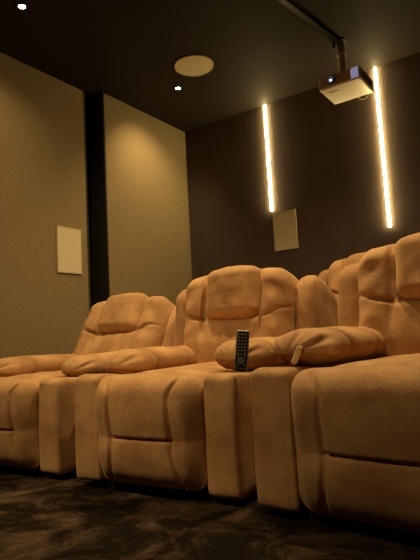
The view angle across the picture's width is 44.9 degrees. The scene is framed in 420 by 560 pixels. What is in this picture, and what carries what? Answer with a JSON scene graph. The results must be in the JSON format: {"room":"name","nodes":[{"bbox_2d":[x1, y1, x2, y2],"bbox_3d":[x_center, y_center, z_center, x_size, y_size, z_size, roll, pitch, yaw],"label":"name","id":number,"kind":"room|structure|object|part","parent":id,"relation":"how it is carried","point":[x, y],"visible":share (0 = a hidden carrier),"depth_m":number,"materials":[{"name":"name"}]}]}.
{"room":"home theater","nodes":[
{"label":"home theater","id":0,"kind":"room"},
{"bbox_2d":[85,99,90,286],"bbox_3d":[-2.489,-0.412,2.971,0.100,3.200,7.365,-7,-8,34],"label":"wall","id":1,"kind":"structure","parent":0,"point":[85,99],"depth_m":4.87,"materials":[{"name":"black paint"}]},
{"bbox_2d":[0,52,88,358],"bbox_3d":[-2.208,-0.403,3.186,0.115,3.000,3.640,-7,-8,34],"label":"wall panel","id":2,"kind":"object","parent":1,"relation":"attached to","point":[44,310],"visible":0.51,"depth_m":4.24,"materials":[{"name":"fabric"}]},
{"bbox_2d":[56,226,81,273],"bbox_3d":[-1.234,-0.260,4.457,0.014,0.405,0.265,-7,-8,34],"label":"wall speaker","id":3,"kind":"object","parent":2,"relation":"attached to","point":[68,240],"visible":1,"depth_m":4.45,"materials":[{"name":"beige"}]},
{"bbox_2d":[83,93,90,311],"bbox_3d":[-1.165,-0.291,4.704,0.085,3.000,0.050,-7,-8,34],"label":"trim","id":4,"kind":"structure","parent":1,"relation":"attached to","point":[84,106],"depth_m":4.74,"materials":[{"name":"brown"}]},
{"bbox_2d":[86,92,109,307],"bbox_3d":[-1.039,-0.292,4.757,0.231,3.000,0.016,-7,-8,34],"label":"trim","id":5,"kind":"structure","parent":1,"relation":"attached to","point":[96,159],"depth_m":4.80,"materials":[{"name":"black paint"}]},
{"bbox_2d":[103,93,191,305],"bbox_3d":[-0.669,-0.253,5.286,0.232,3.000,1.275,-7,-8,34],"label":"wall panel","id":6,"kind":"object","parent":1,"relation":"attached to","point":[149,245],"visible":0.48,"depth_m":5.20,"materials":[{"name":"fabric"}]},
{"bbox_2d":[0,0,419,131],"bbox_3d":[0.016,-2.287,1.357,6.220,0.100,7.165,-7,-8,34],"label":"ceiling","id":7,"kind":"structure","parent":0,"point":[261,52],"depth_m":4.15,"materials":[{"name":"paint"}]},
{"bbox_2d":[17,3,26,9],"bbox_3d":[-1.318,-1.918,3.561,0.072,0.006,0.072,-7,-8,34],"label":"recessed light","id":8,"kind":"object","parent":7,"relation":"in","point":[21,6],"visible":1,"depth_m":3.56,"materials":[{"name":"white"}]},
{"bbox_2d":[174,55,212,75],"bbox_3d":[-0.141,-1.879,4.460,0.344,0.010,0.344,-7,-8,34],"label":"ceiling speaker","id":9,"kind":"object","parent":7,"relation":"attached to","point":[189,65],"visible":1,"depth_m":4.45,"materials":[{"name":"beige"}]},
{"bbox_2d":[277,0,339,42],"bbox_3d":[0.735,-1.989,3.856,0.045,0.018,0.900,-9,-9,43],"label":"channel","id":10,"kind":"object","parent":7,"relation":"attached to","point":[286,3],"visible":1,"depth_m":3.87,"materials":[{"name":"black metal"}]},
{"bbox_2d":[332,37,348,71],"bbox_3d":[1.089,-1.819,4.200,0.112,0.318,0.090,-7,-8,34],"label":"mount","id":11,"kind":"object","parent":7,"relation":"attached to","point":[339,45],"visible":0.91,"depth_m":4.18,"materials":[{"name":"brown metal"}]},
{"bbox_3d":[1.081,-1.952,4.215,0.112,0.050,0.090,-7,-8,34],"label":"ceiling plate","id":12,"kind":"part","parent":11,"relation":"part of","materials":[{"name":"black metal"}]},
{"bbox_2d":[319,66,373,103],"bbox_3d":[1.117,-1.588,4.170,0.346,0.150,0.370,-8,-8,35],"label":"projector","id":13,"kind":"object","parent":11,"relation":"hanging from","point":[351,83],"visible":1,"depth_m":4.10,"materials":[{"name":"white plastic"}]},
{"bbox_3d":[1.025,-1.607,4.047,0.320,0.086,0.010,-8,-8,35],"label":"panel","id":14,"kind":"part","parent":13,"relation":"part of","materials":[{"name":"beige plastic"}]},
{"bbox_2d":[350,66,358,78],"bbox_3d":[1.127,-1.621,3.966,0.062,0.082,0.003,-8,-8,35],"label":"vent","id":15,"kind":"object","parent":13,"relation":"attached to","point":[354,72],"depth_m":3.96,"materials":[{"name":"purple"}]},
{"bbox_2d":[362,70,370,84],"bbox_3d":[1.256,-1.619,4.074,0.003,0.055,0.195,-8,-8,35],"label":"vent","id":16,"kind":"object","parent":13,"relation":"attached to","point":[365,76],"depth_m":4.07,"materials":[{"name":"black plastic"}]},
{"bbox_2d":[0,469,419,559],"bbox_3d":[0.181,0.790,1.017,6.220,0.100,7.165,-7,-8,34],"label":"floor","id":17,"kind":"structure","parent":0,"point":[42,517],"depth_m":1.68,"materials":[{"name":"carpet"}]},
{"bbox_2d":[0,293,175,477],"bbox_3d":[-0.720,0.545,3.173,0.919,0.956,1.508,-7,-7,31],"label":"recliner","id":18,"kind":"object","parent":17,"relation":"on","point":[37,404],"visible":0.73,"depth_m":2.55,"materials":[{"name":"brown fabric"}]},
{"bbox_2d":[10,371,66,377],"bbox_3d":[-0.805,0.630,2.996,0.538,0.208,0.766,-7,-7,31],"label":"seat cushion","id":19,"kind":"object","parent":18,"relation":"on","point":[36,374],"depth_m":2.74,"materials":[{"name":"fabric"}]},
{"bbox_3d":[-0.506,0.725,2.810,0.151,0.446,0.994,-7,-7,31],"label":"arm","id":20,"kind":"part","parent":18,"relation":"part of","materials":[{"name":"fabric"}]},
{"bbox_2d":[98,293,148,333],"bbox_3d":[-0.571,0.247,3.471,0.343,0.324,0.230,-7,-34,31],"label":"cushion","id":21,"kind":"object","parent":18,"relation":"on","point":[121,313],"depth_m":3.37,"materials":[{"name":"brown fabric"}]},
{"bbox_3d":[-0.566,0.425,3.443,0.691,0.654,0.360,-7,-34,31],"label":"backrest","id":22,"kind":"part","parent":18,"relation":"part of","materials":[{"name":"brown fabric"}]},
{"bbox_2d":[74,265,337,503],"bbox_3d":[0.050,0.413,2.639,0.912,1.020,1.425,-7,-7,30],"label":"recliner","id":23,"kind":"object","parent":17,"relation":"on","point":[177,419],"visible":0.8,"depth_m":2.10,"materials":[{"name":"brown fabric"}]},
{"bbox_3d":[-0.301,0.687,2.660,0.151,0.465,0.994,-7,-7,30],"label":"arm","id":24,"kind":"part","parent":23,"relation":"part of","materials":[{"name":"fabric"}]},
{"bbox_2d":[140,362,233,374],"bbox_3d":[-0.017,0.520,2.500,0.534,0.218,0.767,-7,-7,30],"label":"seat cushion","id":25,"kind":"object","parent":23,"relation":"on","point":[204,368],"depth_m":2.33,"materials":[{"name":"fabric"}]},
{"bbox_2d":[206,265,261,319],"bbox_3d":[0.150,0.082,2.876,0.338,0.319,0.222,-7,-17,30],"label":"cushion","id":26,"kind":"object","parent":23,"relation":"on","point":[233,292],"depth_m":2.78,"materials":[{"name":"brown fabric"}]},
{"bbox_3d":[0.183,0.261,2.900,0.698,0.630,0.349,-7,-17,30],"label":"backrest","id":27,"kind":"part","parent":23,"relation":"part of","materials":[{"name":"brown fabric"}]},
{"bbox_2d":[234,330,249,371],"bbox_3d":[0.122,0.270,1.931,0.065,0.161,0.041,-4,-6,11],"label":"remote control","id":28,"kind":"object","parent":23,"relation":"on","point":[242,336],"visible":1,"depth_m":1.92,"materials":[{"name":"black plastic"}]},
{"bbox_3d":[0.287,0.619,2.321,0.152,0.463,0.991,-7,-7,30],"label":"arm","id":29,"kind":"part","parent":23,"relation":"part of","materials":[{"name":"fabric"}]},
{"bbox_2d":[251,232,419,541],"bbox_3d":[0.896,0.284,2.016,1.055,1.048,1.419,-8,-8,38],"label":"recliner","id":30,"kind":"object","parent":17,"relation":"on","point":[337,429],"visible":1,"depth_m":1.63,"materials":[{"name":"brown fabric"}]},
{"bbox_3d":[0.520,0.575,2.128,0.174,0.482,0.994,-8,-8,38],"label":"arm","id":31,"kind":"part","parent":30,"relation":"part of","materials":[{"name":"fabric"}]},
{"bbox_2d":[332,353,419,366],"bbox_3d":[0.812,0.391,1.897,0.614,0.228,0.769,-8,-8,38],"label":"seat cushion","id":32,"kind":"object","parent":30,"relation":"on","point":[344,359],"depth_m":1.91,"materials":[{"name":"fabric"}]},
{"bbox_3d":[1.061,0.119,2.255,0.800,0.638,0.346,-8,-17,38],"label":"backrest","id":33,"kind":"part","parent":30,"relation":"part of","materials":[{"name":"fabric"}]},
{"bbox_2d":[394,232,419,299],"bbox_3d":[1.018,-0.063,2.234,0.389,0.321,0.224,-8,-17,38],"label":"cushion","id":34,"kind":"object","parent":30,"relation":"on","point":[407,249],"depth_m":2.23,"materials":[{"name":"fabric"}]},
{"bbox_3d":[1.773,0.848,3.316,6.220,0.120,1.575,-7,-8,34],"label":"floor","id":35,"kind":"structure","parent":17,"relation":"on","visible":0},
{"bbox_2d":[318,252,365,308],"bbox_3d":[1.104,0.313,3.619,0.916,1.081,1.396,-7,-8,34],"label":"recliner","id":36,"kind":"object","parent":35,"relation":"on","point":[330,276],"visible":0.03,"depth_m":3.91,"materials":[{"name":"brown"}]},
{"bbox_3d":[1.253,0.135,3.862,0.692,0.657,0.347,-7,-14,34],"label":"backrest","id":37,"kind":"part","parent":36,"relation":"part of","materials":[{"name":"brown fabric"}]},
{"bbox_2d":[346,252,365,265],"bbox_3d":[1.206,-0.046,3.832,0.336,0.331,0.226,-7,-14,34],"label":"cushion","id":38,"kind":"object","parent":36,"relation":"on","point":[355,258],"depth_m":3.82,"materials":[{"name":"brown fabric"}]},
{"bbox_2d":[185,52,419,280],"bbox_3d":[2.175,-0.531,4.159,6.220,3.200,0.100,-7,-8,34],"label":"wall","id":39,"kind":"structure","parent":0,"point":[326,160],"depth_m":4.96,"materials":[{"name":"brown paint"}]},
{"bbox_2d":[263,105,273,211],"bbox_3d":[0.600,-1.262,5.239,0.034,1.141,0.022,-7,-8,34],"label":"light strip","id":40,"kind":"object","parent":39,"relation":"attached to","point":[264,106],"visible":1,"depth_m":5.23,"materials":[{"name":"beige plastic"}]},
{"bbox_2d":[272,209,297,251],"bbox_3d":[0.752,-0.496,5.082,0.253,0.394,0.014,-7,-8,34],"label":"wall speaker","id":41,"kind":"object","parent":39,"relation":"attached to","point":[284,222],"visible":1,"depth_m":5.07,"materials":[{"name":"beige"}]},
{"bbox_2d":[373,67,391,227],"bbox_3d":[1.549,-1.206,4.572,0.034,1.499,0.022,-7,-8,34],"label":"light strip","id":42,"kind":"object","parent":39,"relation":"attached to","point":[381,136],"visible":1,"depth_m":4.56,"materials":[{"name":"beige plastic"}]}
]}

